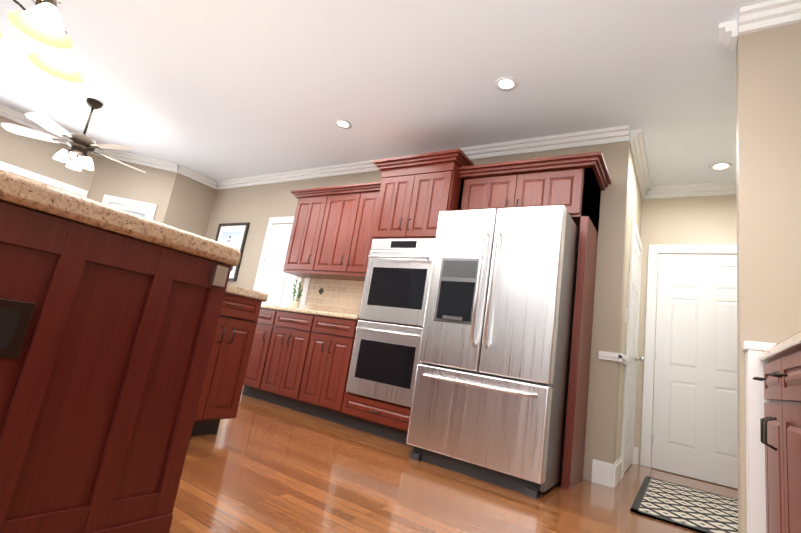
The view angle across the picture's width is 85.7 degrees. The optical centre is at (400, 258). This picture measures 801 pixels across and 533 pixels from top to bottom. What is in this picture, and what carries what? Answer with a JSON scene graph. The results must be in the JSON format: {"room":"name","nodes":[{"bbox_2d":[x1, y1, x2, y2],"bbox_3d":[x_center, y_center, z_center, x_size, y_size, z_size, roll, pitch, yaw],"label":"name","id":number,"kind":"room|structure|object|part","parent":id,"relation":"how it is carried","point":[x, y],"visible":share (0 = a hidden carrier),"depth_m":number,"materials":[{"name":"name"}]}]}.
{"room":"kitchen","nodes":[
{"label":"kitchen","id":0,"kind":"room"},
{"bbox_2d":[0,0,770,186],"bbox_3d":[-1.996,-1.893,2.835,8.610,0.120,8.570,1,-14,33],"label":"ceiling","id":1,"kind":"structure","parent":0,"point":[218,90],"depth_m":3.40,"materials":[{"name":"white paint"}]},
{"bbox_2d":[0,0,83,81],"bbox_3d":[-1.804,-1.497,2.240,0.583,0.826,0.622,1,-14,33],"label":"light","id":2,"kind":"object","parent":1,"relation":"hanging from","point":[40,21],"visible":1,"depth_m":2.16,"materials":[{"name":"white glass"}]},
{"bbox_2d":[1,98,145,172],"bbox_3d":[-3.273,-1.294,4.557,1.276,0.729,1.235,1,-14,33],"label":"ceiling fan","id":3,"kind":"object","parent":1,"relation":"hanging from","point":[81,145],"visible":1,"depth_m":4.39,"materials":[{"name":"brown metal"}]},
{"bbox_2d":[334,119,351,128],"bbox_3d":[-0.561,-1.307,4.214,0.170,0.006,0.170,1,-14,33],"label":"recessed light","id":4,"kind":"object","parent":1,"relation":"in","point":[342,124],"visible":1,"depth_m":4.22,"materials":[{"name":"white"}]},
{"bbox_2d":[494,77,517,91],"bbox_3d":[0.788,-1.299,3.228,0.170,0.006,0.170,1,-14,33],"label":"recessed light","id":5,"kind":"object","parent":1,"relation":"in","point":[505,84],"visible":1,"depth_m":3.23,"materials":[{"name":"white"}]},
{"bbox_2d":[709,162,732,170],"bbox_3d":[2.886,-0.825,3.893,0.170,0.006,0.170,1,-14,33],"label":"recessed light","id":6,"kind":"object","parent":1,"relation":"in","point":[720,166],"visible":1,"depth_m":3.89,"materials":[{"name":"white"}]},
{"bbox_2d":[0,22,800,532],"bbox_3d":[-1.933,-0.504,2.357,7.930,2.740,8.570,1,-14,33],"label":"wall","id":7,"kind":"structure","parent":0,"point":[756,220],"depth_m":3.31,"materials":[{"name":"beige paint"}]},
{"bbox_2d":[0,161,87,197],"bbox_3d":[-4.840,-0.420,4.997,0.171,1.475,1.810,1,-14,33],"label":"window","id":8,"kind":"structure","parent":7,"relation":"in","point":[10,168],"depth_m":5.42,"materials":[{"name":"white"}]},
{"bbox_2d":[0,104,99,153],"bbox_3d":[-4.777,-0.411,4.952,0.085,2.739,1.800,1,-14,33],"label":"trim","id":9,"kind":"structure","parent":7,"relation":"attached to","point":[11,114],"depth_m":5.22,"materials":[{"name":"white"}]},
{"bbox_2d":[102,194,156,219],"bbox_3d":[-3.824,-0.083,5.829,0.710,1.475,0.171,11,-12,-10],"label":"window","id":10,"kind":"structure","parent":7,"relation":"in","point":[149,208],"depth_m":5.93,"materials":[{"name":"white"}]},
{"bbox_2d":[111,204,146,215],"bbox_3d":[-3.821,-0.096,5.827,0.450,1.236,0.050,11,-12,-10],"label":"window blind","id":11,"kind":"object","parent":10,"relation":"attached to","point":[129,209],"visible":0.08,"depth_m":5.93,"materials":[{"name":"white plastic"}]},
{"bbox_2d":[96,148,175,170],"bbox_3d":[-3.829,-0.095,5.738,0.630,2.739,0.762,1,-14,33],"label":"trim","id":12,"kind":"structure","parent":7,"relation":"attached to","point":[117,155],"depth_m":6.00,"materials":[{"name":"white"}]},
{"bbox_2d":[172,163,215,188],"bbox_3d":[-3.199,0.071,6.046,0.085,2.739,0.612,1,-14,33],"label":"trim","id":13,"kind":"structure","parent":7,"relation":"attached to","point":[182,170],"depth_m":6.29,"materials":[{"name":"white"}]},
{"bbox_2d":[215,222,249,281],"bbox_3d":[-2.438,-0.096,6.082,0.670,0.830,0.030,1,-14,33],"label":"framed picture","id":14,"kind":"object","parent":7,"relation":"attached to","point":[233,234],"visible":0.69,"depth_m":6.06,"materials":[{"name":"grey"}]},
{"bbox_2d":[253,216,310,307],"bbox_3d":[-1.519,0.488,5.260,0.970,2.130,0.089,1,-14,33],"label":"door frame","id":15,"kind":"structure","parent":7,"relation":"in","point":[274,281],"depth_m":5.47,"materials":[{"name":"white wood"}]},
{"bbox_2d":[297,278,363,309],"bbox_3d":[-0.611,0.384,4.740,1.415,0.340,0.016,1,-14,33],"label":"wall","id":16,"kind":"structure","parent":7,"relation":"attached to","point":[342,294],"depth_m":4.81,"materials":[{"name":"tile"}]},
{"bbox_2d":[283,193,338,279],"bbox_3d":[-0.964,-0.260,4.986,0.533,0.895,0.319,1,-14,33],"label":"upper cabinet","id":17,"kind":"object","parent":16,"relation":"attached to","point":[310,219],"depth_m":4.85,"materials":[{"name":"brown wood"}]},
{"bbox_2d":[298,304,358,315],"bbox_3d":[-0.651,0.596,4.697,1.427,0.100,0.020,1,-14,33],"label":"backsplash","id":18,"kind":"structure","parent":16,"relation":"attached to","point":[316,308],"depth_m":4.76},
{"bbox_2d":[315,185,380,280],"bbox_3d":[-0.425,-0.249,4.629,1.004,0.895,0.319,1,-14,33],"label":"upper cabinet","id":19,"kind":"object","parent":16,"relation":"attached to","point":[331,232],"depth_m":4.52,"materials":[{"name":"brown wood"}]},
{"bbox_2d":[216,125,643,487],"bbox_3d":[-0.655,0.210,4.784,5.726,2.739,0.086,1,-14,33],"label":"trim","id":20,"kind":"structure","parent":7,"relation":"attached to","point":[602,472],"depth_m":3.94,"materials":[{"name":"white wood"}]},
{"bbox_2d":[625,307,627,321],"bbox_3d":[1.831,0.460,3.500,0.015,0.114,0.070,1,-14,33],"label":"light switch","id":21,"kind":"object","parent":7,"relation":"attached to","point":[626,315],"visible":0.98,"depth_m":3.49,"materials":[{"name":"white plastic"}]},
{"bbox_2d":[633,145,651,464],"bbox_3d":[2.069,0.437,3.796,0.085,2.739,1.280,1,-14,33],"label":"trim","id":22,"kind":"structure","parent":7,"relation":"attached to","point":[647,185],"depth_m":4.20,"materials":[{"name":"white"}]},
{"bbox_2d":[620,217,737,488],"bbox_3d":[2.539,0.793,3.635,1.059,2.130,0.900,1,-14,33],"label":"door","id":23,"kind":"structure","parent":7,"relation":"attached to","point":[692,409],"depth_m":3.99,"materials":[{"name":"white wood"}]},
{"bbox_3d":[2.135,0.785,3.903,0.089,2.130,0.900,1,-14,33],"label":"hall door side trim","id":24,"kind":"part","parent":23,"relation":"part of","materials":[{"name":"white wood"}]},
{"bbox_2d":[652,181,736,198],"bbox_3d":[3.002,-0.677,4.271,0.900,0.105,0.085,1,-14,33],"label":"trim","id":25,"kind":"structure","parent":7,"relation":"attached to","point":[717,188],"depth_m":4.31,"materials":[{"name":"white"}]},
{"bbox_2d":[717,0,800,43],"bbox_3d":[2.042,-1.269,2.183,0.697,0.105,0.086,1,-14,33],"label":"trim","id":26,"kind":"structure","parent":7,"relation":"attached to","point":[766,16],"depth_m":2.27,"materials":[{"name":"white"}]},
{"bbox_2d":[169,385,737,532],"bbox_3d":[-2.833,0.672,1.649,8.610,0.100,10.070,1,-14,33],"label":"floor","id":27,"kind":"structure","parent":0,"point":[256,465],"depth_m":2.23,"materials":[{"name":"brown wood"}]},
{"bbox_2d":[0,189,267,532],"bbox_3d":[-1.456,0.460,1.993,2.280,0.875,2.042,1,-14,33],"label":"kitchen island","id":28,"kind":"object","parent":27,"relation":"on","point":[122,376],"depth_m":1.07,"materials":[{"name":"red wood"}]},
{"bbox_2d":[0,298,34,358],"bbox_3d":[-0.831,0.148,0.907,0.008,0.120,0.075,1,-14,33],"label":"outlet","id":29,"kind":"object","parent":28,"relation":"attached to","point":[15,317],"visible":1,"depth_m":0.92,"materials":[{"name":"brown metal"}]},
{"bbox_2d":[0,169,240,260],"bbox_3d":[-1.465,0.011,2.147,2.480,0.058,2.088,1,-14,33],"label":"island countertop","id":30,"kind":"structure","parent":28,"relation":"on","point":[14,183],"depth_m":1.04,"materials":[{"name":"beige stone"}]},
{"bbox_2d":[242,308,277,399],"bbox_3d":[-1.294,1.031,4.623,0.427,0.890,0.599,1,-14,33],"label":"base cabinet","id":31,"kind":"object","parent":27,"relation":"on","point":[267,323],"depth_m":4.36,"materials":[{"name":"brown wood"}]},
{"bbox_2d":[262,312,317,411],"bbox_3d":[-0.951,1.038,4.396,0.665,0.890,0.599,1,-14,33],"label":"base cabinet","id":32,"kind":"object","parent":27,"relation":"on","point":[299,358],"depth_m":4.13,"materials":[{"name":"brown wood"}]},
{"bbox_2d":[302,316,357,424],"bbox_3d":[-0.539,1.046,4.123,0.592,0.890,0.599,1,-14,33],"label":"base cabinet","id":33,"kind":"object","parent":27,"relation":"on","point":[326,381],"depth_m":3.85,"materials":[{"name":"brown wood"}]},
{"bbox_2d":[261,304,357,319],"bbox_3d":[-0.819,0.588,4.443,1.427,0.040,0.612,1,-14,33],"label":"countertop","id":34,"kind":"structure","parent":33,"relation":"on","point":[309,311],"depth_m":4.14,"materials":[{"name":"beige stone"}]},
{"bbox_2d":[289,280,302,308],"bbox_3d":[-1.161,0.419,4.875,0.155,0.355,0.158,1,-14,33],"label":"plant","id":35,"kind":"object","parent":34,"relation":"on","point":[294,304],"visible":0.98,"depth_m":4.83,"materials":[{"name":"green plant"}]},
{"bbox_2d":[341,148,474,443],"bbox_3d":[0.115,0.323,3.864,0.900,2.385,0.694,1,-14,33],"label":"tall cabinet","id":36,"kind":"object","parent":27,"relation":"on","point":[418,193],"visible":0.77,"depth_m":3.63,"materials":[{"name":"brown wood"}]},
{"bbox_2d":[406,205,579,498],"bbox_3d":[0.751,0.601,3.165,0.910,1.758,0.948,1,-14,33],"label":"fridge","id":37,"kind":"object","parent":27,"relation":"on","point":[490,397],"visible":1,"depth_m":2.79,"materials":[{"name":"silver metal"}]},
{"bbox_2d":[458,151,611,489],"bbox_3d":[0.935,0.402,3.395,1.132,2.295,0.542,1,-14,33],"label":"surround","id":38,"kind":"object","parent":27,"relation":"on","point":[574,184],"visible":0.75,"depth_m":3.23,"materials":[{"name":"brown wood"}]},
{"bbox_2d":[630,476,737,532],"bbox_3d":[1.984,1.621,2.786,0.780,0.012,1.260,1,-14,33],"label":"rug","id":39,"kind":"object","parent":27,"relation":"on","point":[694,509],"visible":0.67,"depth_m":2.74,"materials":[{"name":"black fabric"}]},
{"bbox_2d":[742,341,775,532],"bbox_3d":[1.540,0.851,1.829,0.134,0.975,0.105,1,-14,33],"label":"column","id":40,"kind":"structure","parent":27,"relation":"on","point":[755,480],"depth_m":1.83,"materials":[{"name":"white wood"}]},
{"bbox_2d":[756,347,799,532],"bbox_3d":[1.537,0.774,1.257,0.639,0.890,0.840,1,-14,33],"label":"base cabinet","id":41,"kind":"object","parent":27,"relation":"on","point":[780,427],"depth_m":1.48,"materials":[{"name":"brown wood"}]},
{"bbox_2d":[759,331,800,358],"bbox_3d":[0.298,-0.302,-0.636,0.652,0.040,5.996,1,-14,33],"label":"countertop","id":42,"kind":"structure","parent":41,"relation":"on","point":[791,341],"depth_m":1.43,"materials":[{"name":"beige stone"}]},
{"bbox_2d":[796,343,800,532],"bbox_3d":[1.130,0.579,0.635,0.639,0.890,0.823,1,-14,33],"label":"base cabinet","id":43,"kind":"object","parent":27,"relation":"on","point":[798,345],"depth_m":1.28,"materials":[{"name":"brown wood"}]}
]}

